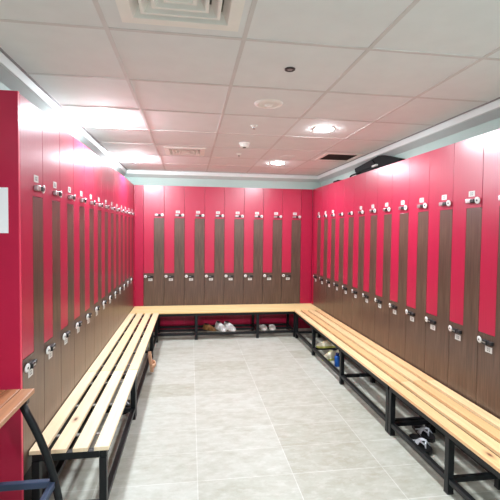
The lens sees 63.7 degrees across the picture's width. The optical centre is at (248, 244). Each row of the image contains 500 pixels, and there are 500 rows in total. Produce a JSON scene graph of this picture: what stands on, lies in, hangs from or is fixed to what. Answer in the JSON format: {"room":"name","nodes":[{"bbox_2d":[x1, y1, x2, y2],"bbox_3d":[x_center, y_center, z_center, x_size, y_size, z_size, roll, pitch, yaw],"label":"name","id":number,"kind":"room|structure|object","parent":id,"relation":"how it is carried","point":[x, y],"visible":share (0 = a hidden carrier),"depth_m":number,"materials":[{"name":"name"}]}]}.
{"room":"changing room","nodes":[
{"label":"changing room","id":0,"kind":"room"},
{"bbox_2d":[0,0,499,174],"bbox_3d":[0.187,-0.959,2.381,2.897,0.017,7.487,0,2,-8],"label":"ceiling","id":1,"kind":"structure","parent":0,"point":[381,73],"depth_m":2.22,"materials":[{"name":"white tile"}]},
{"bbox_2d":[126,156,142,161],"bbox_3d":[-1.396,-1.039,4.915,0.200,0.045,0.200,0,2,-8],"label":"recessed light","id":2,"kind":"object","parent":1,"relation":"in","point":[131,158],"visible":1,"depth_m":4.87,"materials":[{"name":"white plastic"}]},
{"bbox_2d":[115,0,244,31],"bbox_3d":[-0.252,-0.966,1.472,0.486,0.098,0.486,0,2,-8],"label":"ceiling vent","id":3,"kind":"object","parent":1,"relation":"in","point":[224,15],"visible":1,"depth_m":1.61,"materials":[{"name":"metal"}]},
{"bbox_2d":[164,147,204,155],"bbox_3d":[-0.709,-1.079,4.467,0.436,0.098,0.436,0,2,-8],"label":"ceiling vent","id":4,"kind":"object","parent":1,"relation":"in","point":[185,151],"visible":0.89,"depth_m":4.47,"materials":[{"name":"metal"}]},
{"bbox_2d":[239,142,249,147],"bbox_3d":[-0.044,-0.990,4.001,0.106,0.050,0.106,0,2,-8],"label":"smoke detector","id":5,"kind":"object","parent":1,"relation":"attached to","point":[242,144],"visible":1,"depth_m":3.97,"materials":[{"name":"plastic"}]},
{"bbox_2d":[0,47,499,175],"bbox_3d":[0.187,-0.953,2.381,2.897,0.008,7.487,0,2,-8],"label":"trim","id":6,"kind":"structure","parent":1,"relation":"attached to","point":[1,49],"depth_m":3.13,"materials":[{"name":"white paint"}]},
{"bbox_2d":[254,99,282,108],"bbox_3d":[0.136,-0.958,2.749,0.194,0.018,0.194,0,2,-8],"label":"ceiling speaker","id":7,"kind":"object","parent":1,"relation":"attached to","point":[267,103],"visible":1,"depth_m":2.72,"materials":[{"name":"plastic"}]},
{"bbox_2d":[260,102,277,106],"bbox_3d":[0.136,-0.956,2.749,0.126,0.013,0.126,0,2,-8],"label":"grille","id":8,"kind":"object","parent":7,"relation":"attached to","point":[266,104],"depth_m":2.74,"materials":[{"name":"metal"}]},
{"bbox_2d":[270,162,284,164],"bbox_3d":[0.370,-1.047,5.172,0.200,0.011,0.200,0,2,-8],"label":"recessed light","id":9,"kind":"object","parent":1,"relation":"in","point":[276,163],"visible":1,"depth_m":5.15,"materials":[{"name":"white glass"}]},
{"bbox_2d":[285,67,294,71],"bbox_3d":[0.221,-0.941,2.161,0.058,0.008,0.058,0,2,-8],"label":"ceiling sensor","id":10,"kind":"object","parent":1,"relation":"attached to","point":[287,69],"visible":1,"depth_m":2.15,"materials":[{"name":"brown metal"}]},
{"bbox_2d":[312,126,335,131],"bbox_3d":[0.640,-0.981,3.423,0.200,0.011,0.200,0,2,-8],"label":"recessed light","id":11,"kind":"object","parent":1,"relation":"in","point":[319,128],"visible":1,"depth_m":3.40,"materials":[{"name":"white plastic"}]},
{"bbox_2d":[315,153,363,160],"bbox_3d":[1.048,-1.071,4.713,0.436,0.096,0.436,0,2,-8],"label":"ceiling vent","id":12,"kind":"object","parent":1,"relation":"in","point":[327,156],"visible":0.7,"depth_m":4.71,"materials":[{"name":"metal"}]},
{"bbox_2d":[49,328,499,499],"bbox_3d":[-0.086,1.495,2.668,4.150,0.100,8.050,0,2,-8],"label":"floor","id":13,"kind":"structure","parent":0,"point":[226,416],"depth_m":3.02,"materials":[{"name":"tile"}]},
{"bbox_2d":[0,90,23,499],"bbox_3d":[-1.550,0.359,1.905,0.880,2.196,0.019,0,2,-8],"label":"end panel","id":14,"kind":"object","parent":13,"relation":"on","point":[11,432],"visible":1,"depth_m":1.95,"materials":[{"name":"red laminate"}]},
{"bbox_2d":[0,187,8,232],"bbox_3d":[-1.260,-0.166,1.917,0.210,0.219,0.002,0,2,-8],"label":"paper sign","id":15,"kind":"object","parent":14,"relation":"attached to","point":[4,227],"visible":1,"depth_m":1.93,"materials":[{"name":"white paper"}]},
{"bbox_2d":[0,388,62,499],"bbox_3d":[-1.188,1.093,1.299,0.854,0.780,1.200,0,2,-8],"label":"table","id":16,"kind":"object","parent":13,"relation":"on","point":[11,400],"visible":1,"depth_m":1.82,"materials":[{"name":"brown wood"}]},
{"bbox_2d":[20,94,44,499],"bbox_3d":[-1.333,0.357,2.100,0.448,2.190,0.299,0,2,-8],"label":"locker","id":17,"kind":"object","parent":13,"relation":"on","point":[32,187],"visible":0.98,"depth_m":2.10,"materials":[{"name":"red laminate"}]},
{"bbox_2d":[42,112,61,478],"bbox_3d":[-1.376,0.346,2.397,0.448,2.190,0.299,0,2,-8],"label":"locker","id":18,"kind":"object","parent":13,"relation":"on","point":[52,195],"visible":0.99,"depth_m":2.40,"materials":[{"name":"red laminate"}]},
{"bbox_2d":[59,125,75,432],"bbox_3d":[-1.419,0.335,2.693,0.448,2.190,0.299,0,2,-8],"label":"locker","id":19,"kind":"object","parent":13,"relation":"on","point":[66,139],"visible":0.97,"depth_m":2.70,"materials":[{"name":"red laminate"}]},
{"bbox_2d":[73,137,86,412],"bbox_3d":[-1.462,0.324,2.990,0.448,2.190,0.299,0,2,-8],"label":"locker","id":20,"kind":"object","parent":13,"relation":"on","point":[78,147],"visible":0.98,"depth_m":3.00,"materials":[{"name":"red laminate"}]},
{"bbox_2d":[29,370,137,499],"bbox_3d":[-1.019,1.236,2.676,0.395,0.398,1.174,0,2,-8],"label":"bench","id":21,"kind":"object","parent":13,"relation":"on","point":[75,440],"visible":0.96,"depth_m":2.42,"materials":[{"name":"brown wood"}]},
{"bbox_2d":[84,145,95,394],"bbox_3d":[-1.505,0.312,3.287,0.448,2.190,0.299,0,2,-8],"label":"locker","id":22,"kind":"object","parent":13,"relation":"on","point":[88,154],"visible":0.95,"depth_m":3.29,"materials":[{"name":"red laminate"}]},
{"bbox_2d":[93,153,102,371],"bbox_3d":[-1.549,0.301,3.583,0.448,2.190,0.299,0,2,-8],"label":"locker","id":23,"kind":"object","parent":13,"relation":"on","point":[96,160],"visible":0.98,"depth_m":3.59,"materials":[{"name":"red laminate"}]},
{"bbox_2d":[101,159,109,369],"bbox_3d":[-1.592,0.290,3.880,0.448,2.190,0.299,0,2,-8],"label":"locker","id":24,"kind":"object","parent":13,"relation":"on","point":[104,166],"visible":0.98,"depth_m":3.89,"materials":[{"name":"red laminate"}]},
{"bbox_2d":[108,164,114,358],"bbox_3d":[-1.635,0.279,4.176,0.448,2.190,0.299,0,2,-8],"label":"locker","id":25,"kind":"object","parent":13,"relation":"on","point":[111,210],"visible":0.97,"depth_m":4.19,"materials":[{"name":"red laminate"}]},
{"bbox_2d":[113,168,119,350],"bbox_3d":[-1.678,0.268,4.473,0.448,2.190,0.299,0,2,-8],"label":"locker","id":26,"kind":"object","parent":13,"relation":"on","point":[115,173],"visible":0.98,"depth_m":4.49,"materials":[{"name":"red laminate"}]},
{"bbox_2d":[118,172,123,340],"bbox_3d":[-1.721,0.256,4.770,0.448,2.190,0.299,0,2,-8],"label":"locker","id":27,"kind":"object","parent":13,"relation":"on","point":[120,177],"visible":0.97,"depth_m":4.78,"materials":[{"name":"red laminate"}]},
{"bbox_2d":[87,313,158,415],"bbox_3d":[-1.266,1.172,4.375,0.395,0.398,2.241,0,2,-8],"label":"bench","id":28,"kind":"object","parent":13,"relation":"on","point":[119,359],"visible":0.63,"depth_m":4.01,"materials":[{"name":"brown wood"}]},
{"bbox_2d":[123,176,127,331],"bbox_3d":[-1.764,0.245,5.066,0.448,2.190,0.299,0,2,-8],"label":"locker","id":29,"kind":"object","parent":13,"relation":"on","point":[125,213],"visible":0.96,"depth_m":5.09,"materials":[{"name":"red laminate"}]},
{"bbox_2d":[127,180,131,326],"bbox_3d":[-1.808,0.234,5.363,0.448,2.190,0.299,0,2,-8],"label":"locker","id":30,"kind":"object","parent":13,"relation":"on","point":[128,181],"visible":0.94,"depth_m":5.39,"materials":[{"name":"red laminate"}]},
{"bbox_2d":[130,182,134,311],"bbox_3d":[-1.851,0.223,5.660,0.448,2.190,0.299,0,2,-8],"label":"locker","id":31,"kind":"object","parent":13,"relation":"on","point":[131,184],"visible":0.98,"depth_m":5.67,"materials":[{"name":"red laminate"}]},
{"bbox_2d":[133,184,133,333],"bbox_3d":[-1.697,0.216,5.891,0.019,2.190,0.110,0,2,-8],"label":"filler panel","id":32,"kind":"object","parent":13,"relation":"on","point":[133,184],"visible":0.36,"depth_m":5.88,"materials":[{"name":"red laminate"}]},
{"bbox_2d":[134,185,143,331],"bbox_3d":[-1.631,0.214,5.970,0.131,2.190,0.020,0,2,-8],"label":"filler panel","id":33,"kind":"object","parent":13,"relation":"on","point":[138,189],"visible":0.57,"depth_m":5.95,"materials":[{"name":"red laminate"}]},
{"bbox_2d":[148,351,155,371],"bbox_3d":[-1.024,1.241,4.267,0.078,0.246,0.116,0,2,-7],"label":"slipper","id":34,"kind":"object","parent":13,"relation":"on","point":[152,363],"visible":1,"depth_m":4.23,"materials":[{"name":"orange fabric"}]},
{"bbox_2d":[144,185,163,331],"bbox_3d":[-1.442,0.208,6.185,0.299,2.190,0.448,0,2,-8],"label":"locker","id":35,"kind":"object","parent":13,"relation":"on","point":[153,194],"visible":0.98,"depth_m":5.99,"materials":[{"name":"red laminate"}]},
{"bbox_2d":[164,186,184,329],"bbox_3d":[-1.145,0.209,6.229,0.299,2.190,0.448,0,2,-8],"label":"locker","id":36,"kind":"object","parent":13,"relation":"on","point":[174,196],"visible":0.98,"depth_m":6.03,"materials":[{"name":"red laminate"}]},
{"bbox_2d":[184,186,204,328],"bbox_3d":[-0.848,0.211,6.272,0.299,2.190,0.448,0,2,-8],"label":"locker","id":37,"kind":"object","parent":13,"relation":"on","point":[194,196],"visible":0.98,"depth_m":6.07,"materials":[{"name":"red laminate"}]},
{"bbox_2d":[204,187,224,327],"bbox_3d":[-0.551,0.212,6.315,0.299,2.190,0.448,0,2,-8],"label":"locker","id":38,"kind":"object","parent":13,"relation":"on","point":[214,196],"visible":0.98,"depth_m":6.12,"materials":[{"name":"red laminate"}]},
{"bbox_2d":[129,303,320,339],"bbox_3d":[-0.321,1.125,5.916,2.705,0.398,0.501,0,2,-8],"label":"bench","id":39,"kind":"object","parent":13,"relation":"on","point":[244,309],"visible":0.78,"depth_m":5.80,"materials":[{"name":"brown wood"}]},
{"bbox_2d":[203,323,215,330],"bbox_3d":[-0.568,1.188,5.812,0.250,0.083,0.087,2,3,39],"label":"shoe","id":40,"kind":"object","parent":39,"relation":"on","point":[206,326],"visible":1,"depth_m":5.79,"materials":[{"name":"leather"}]},
{"bbox_2d":[215,321,226,331],"bbox_3d":[-0.407,1.177,5.835,0.097,0.108,0.280,-1,2,-32],"label":"sneaker","id":41,"kind":"object","parent":39,"relation":"on","point":[219,326],"visible":0.98,"depth_m":5.79,"materials":[{"name":"white rubber"}]},
{"bbox_2d":[224,321,235,330],"bbox_3d":[-0.279,1.177,5.854,0.097,0.108,0.280,-1,3,-37],"label":"sneaker","id":42,"kind":"object","parent":39,"relation":"on","point":[227,324],"visible":0.94,"depth_m":5.81,"materials":[{"name":"white rubber"}]},
{"bbox_2d":[259,324,266,330],"bbox_3d":[0.209,1.203,5.926,0.093,0.062,0.250,0,2,-14],"label":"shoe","id":43,"kind":"object","parent":39,"relation":"on","point":[262,327],"visible":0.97,"depth_m":5.88,"materials":[{"name":"white rubber"}]},
{"bbox_2d":[269,324,275,329],"bbox_3d":[0.343,1.203,5.945,0.093,0.062,0.250,0,2,-5],"label":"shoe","id":44,"kind":"object","parent":39,"relation":"on","point":[271,327],"visible":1,"depth_m":5.89,"materials":[{"name":"white rubber"}]},
{"bbox_2d":[224,187,243,327],"bbox_3d":[-0.255,0.213,6.358,0.299,2.190,0.448,0,2,-8],"label":"locker","id":45,"kind":"object","parent":13,"relation":"on","point":[234,197],"visible":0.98,"depth_m":6.16,"materials":[{"name":"red laminate"}]},
{"bbox_2d":[243,188,263,327],"bbox_3d":[0.042,0.215,6.402,0.299,2.190,0.448,0,2,-8],"label":"locker","id":46,"kind":"object","parent":13,"relation":"on","point":[253,197],"visible":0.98,"depth_m":6.20,"materials":[{"name":"red laminate"}]},
{"bbox_2d":[262,188,282,326],"bbox_3d":[0.339,0.216,6.445,0.299,2.190,0.448,0,2,-8],"label":"locker","id":47,"kind":"object","parent":13,"relation":"on","point":[272,198],"visible":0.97,"depth_m":6.25,"materials":[{"name":"red laminate"}]},
{"bbox_2d":[281,189,300,327],"bbox_3d":[0.636,0.218,6.488,0.299,2.190,0.448,0,2,-8],"label":"locker","id":48,"kind":"object","parent":13,"relation":"on","point":[291,200],"visible":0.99,"depth_m":6.29,"materials":[{"name":"red laminate"}]},
{"bbox_2d":[299,189,312,327],"bbox_3d":[0.902,0.226,6.339,0.179,2.190,0.020,0,2,-8],"label":"filler panel","id":49,"kind":"object","parent":13,"relation":"on","point":[306,194],"visible":1,"depth_m":6.32,"materials":[{"name":"red laminate"}]},
{"bbox_2d":[311,189,314,328],"bbox_3d":[1.012,0.229,6.286,0.019,2.190,0.110,0,2,-8],"label":"filler panel","id":50,"kind":"object","parent":13,"relation":"on","point":[313,220],"visible":0.64,"depth_m":6.27,"materials":[{"name":"red laminate"}]},
{"bbox_2d":[313,187,320,322],"bbox_3d":[1.226,0.238,6.108,0.448,2.190,0.299,0,2,-8],"label":"locker","id":51,"kind":"object","parent":13,"relation":"on","point":[317,232],"visible":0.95,"depth_m":6.06,"materials":[{"name":"red laminate"}]},
{"bbox_2d":[319,185,327,339],"bbox_3d":[1.269,0.249,5.812,0.448,2.190,0.299,0,2,-8],"label":"locker","id":52,"kind":"object","parent":13,"relation":"on","point":[324,189],"visible":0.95,"depth_m":5.78,"materials":[{"name":"red laminate"}]},
{"bbox_2d":[326,182,335,334],"bbox_3d":[1.312,0.260,5.515,0.448,2.190,0.299,0,2,-8],"label":"locker","id":53,"kind":"object","parent":13,"relation":"on","point":[330,280],"visible":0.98,"depth_m":5.47,"materials":[{"name":"red laminate"}]},
{"bbox_2d":[322,348,339,360],"bbox_3d":[0.989,1.316,4.835,0.260,0.122,0.090,-1,2,-28],"label":"sneaker","id":54,"kind":"object","parent":13,"relation":"on","point":[330,355],"visible":0.77,"depth_m":4.81,"materials":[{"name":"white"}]},
{"bbox_2d":[334,352,339,366],"bbox_3d":[1.011,1.309,4.591,0.064,0.155,0.064,0,2,-8],"label":"bottle","id":55,"kind":"object","parent":13,"relation":"on","point":[337,357],"visible":0.91,"depth_m":4.57,"materials":[{"name":"blue plastic"}]},
{"bbox_2d":[334,179,344,336],"bbox_3d":[1.356,0.271,5.218,0.448,2.190,0.299,0,2,-8],"label":"locker","id":56,"kind":"object","parent":13,"relation":"on","point":[340,185],"visible":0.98,"depth_m":5.17,"materials":[{"name":"red laminate"}]},
{"bbox_2d":[342,176,354,359],"bbox_3d":[1.399,0.282,4.922,0.448,2.190,0.299,0,2,-8],"label":"locker","id":57,"kind":"object","parent":13,"relation":"on","point":[349,182],"visible":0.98,"depth_m":4.88,"materials":[{"name":"red laminate"}]},
{"bbox_2d":[350,155,404,176],"bbox_3d":[1.362,-0.872,4.399,0.102,0.147,1.174,0,2,-8],"label":"duffel bag","id":58,"kind":"object","parent":57,"relation":"on","point":[382,160],"visible":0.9,"depth_m":4.29,"materials":[{"name":"black fabric"}]},
{"bbox_2d":[351,172,365,368],"bbox_3d":[1.442,0.294,4.625,0.448,2.190,0.299,0,2,-8],"label":"locker","id":59,"kind":"object","parent":13,"relation":"on","point":[359,182],"visible":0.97,"depth_m":4.58,"materials":[{"name":"red laminate"}]},
{"bbox_2d":[295,310,433,432],"bbox_3d":[1.050,1.192,4.457,0.395,0.398,2.746,0,2,-8],"label":"bench","id":60,"kind":"object","parent":13,"relation":"on","point":[357,343],"visible":0.8,"depth_m":3.96,"materials":[{"name":"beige wood"}]},
{"bbox_2d":[316,340,335,347],"bbox_3d":[0.969,1.225,5.010,0.270,0.098,0.094,0,2,-8],"label":"sneaker","id":61,"kind":"object","parent":60,"relation":"on","point":[324,344],"visible":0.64,"depth_m":4.98,"materials":[{"name":"yellow"}]},
{"bbox_2d":[362,168,377,372],"bbox_3d":[1.485,0.305,4.328,0.448,2.190,0.299,0,2,-8],"label":"locker","id":62,"kind":"object","parent":13,"relation":"on","point":[371,181],"visible":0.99,"depth_m":4.28,"materials":[{"name":"red laminate"}]},
{"bbox_2d":[374,163,392,388],"bbox_3d":[1.528,0.316,4.032,0.448,2.190,0.299,0,2,-8],"label":"locker","id":63,"kind":"object","parent":13,"relation":"on","point":[385,173],"visible":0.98,"depth_m":3.99,"materials":[{"name":"red laminate"}]},
{"bbox_2d":[389,158,409,403],"bbox_3d":[1.572,0.327,3.735,0.448,2.190,0.299,0,2,-8],"label":"locker","id":64,"kind":"object","parent":13,"relation":"on","point":[401,169],"visible":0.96,"depth_m":3.69,"materials":[{"name":"red laminate"}]},
{"bbox_2d":[405,151,429,416],"bbox_3d":[1.615,0.339,3.438,0.448,2.190,0.299,0,2,-8],"label":"locker","id":65,"kind":"object","parent":13,"relation":"on","point":[415,311],"visible":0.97,"depth_m":3.39,"materials":[{"name":"red laminate"}]},
{"bbox_2d":[409,433,432,455],"bbox_3d":[1.238,1.418,2.898,0.107,0.064,0.260,0,2,-3],"label":"sandal","id":66,"kind":"object","parent":13,"relation":"on","point":[421,442],"visible":0.77,"depth_m":2.86,"materials":[{"name":"black plastic"}]},
{"bbox_2d":[412,425,434,442],"bbox_3d":[1.332,1.413,3.069,0.107,0.064,0.260,0,2,-5],"label":"sandal","id":67,"kind":"object","parent":13,"relation":"on","point":[422,431],"visible":0.98,"depth_m":3.02,"materials":[{"name":"black plastic"}]},
{"bbox_2d":[424,143,454,436],"bbox_3d":[1.658,0.350,3.142,0.448,2.190,0.299,0,2,-8],"label":"locker","id":68,"kind":"object","parent":13,"relation":"on","point":[441,182],"visible":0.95,"depth_m":3.09,"materials":[{"name":"red laminate"}]},
{"bbox_2d":[387,380,499,499],"bbox_3d":[1.353,1.271,2.379,0.395,0.398,1.450,0,2,-8],"label":"bench","id":69,"kind":"object","parent":13,"relation":"on","point":[486,424],"visible":0.97,"depth_m":2.47,"materials":[{"name":"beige wood"}]},
{"bbox_2d":[448,133,484,460],"bbox_3d":[1.701,0.361,2.845,0.448,2.190,0.299,0,2,-8],"label":"locker","id":70,"kind":"object","parent":13,"relation":"on","point":[463,326],"visible":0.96,"depth_m":2.79,"materials":[{"name":"red laminate"}]},
{"bbox_2d":[475,128,499,471],"bbox_3d":[1.744,0.372,2.548,0.448,2.190,0.299,0,2,-8],"label":"locker","id":71,"kind":"object","parent":13,"relation":"on","point":[488,338],"visible":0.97,"depth_m":2.56,"materials":[{"name":"red laminate"}]},
{"bbox_3d":[-0.062,-1.213,2.559,4.160,0.080,8.070,0,2,-8],"label":"ceiling slab","id":72,"kind":"structure","parent":0,"visible":0},
{"bbox_2d":[0,51,126,175],"bbox_3d":[-1.315,-0.813,2.222,0.120,0.720,7.595,0,2,-8],"label":"trim","id":73,"kind":"structure","parent":72,"relation":"attached to","point":[12,78],"depth_m":2.64,"materials":[{"name":"paint"}]},
{"bbox_2d":[124,170,320,207],"bbox_3d":[-0.362,-0.946,6.148,3.113,0.720,0.120,0,2,-8],"label":"wall","id":74,"kind":"structure","parent":72,"relation":"attached to","point":[136,177],"depth_m":6.12,"materials":[{"name":"paint"}]},
{"bbox_2d":[318,99,499,186],"bbox_3d":[1.670,-0.798,2.658,0.120,0.720,7.595,0,2,-8],"label":"trim","id":75,"kind":"structure","parent":72,"relation":"attached to","point":[486,118],"depth_m":3.32,"materials":[{"name":"paint"}]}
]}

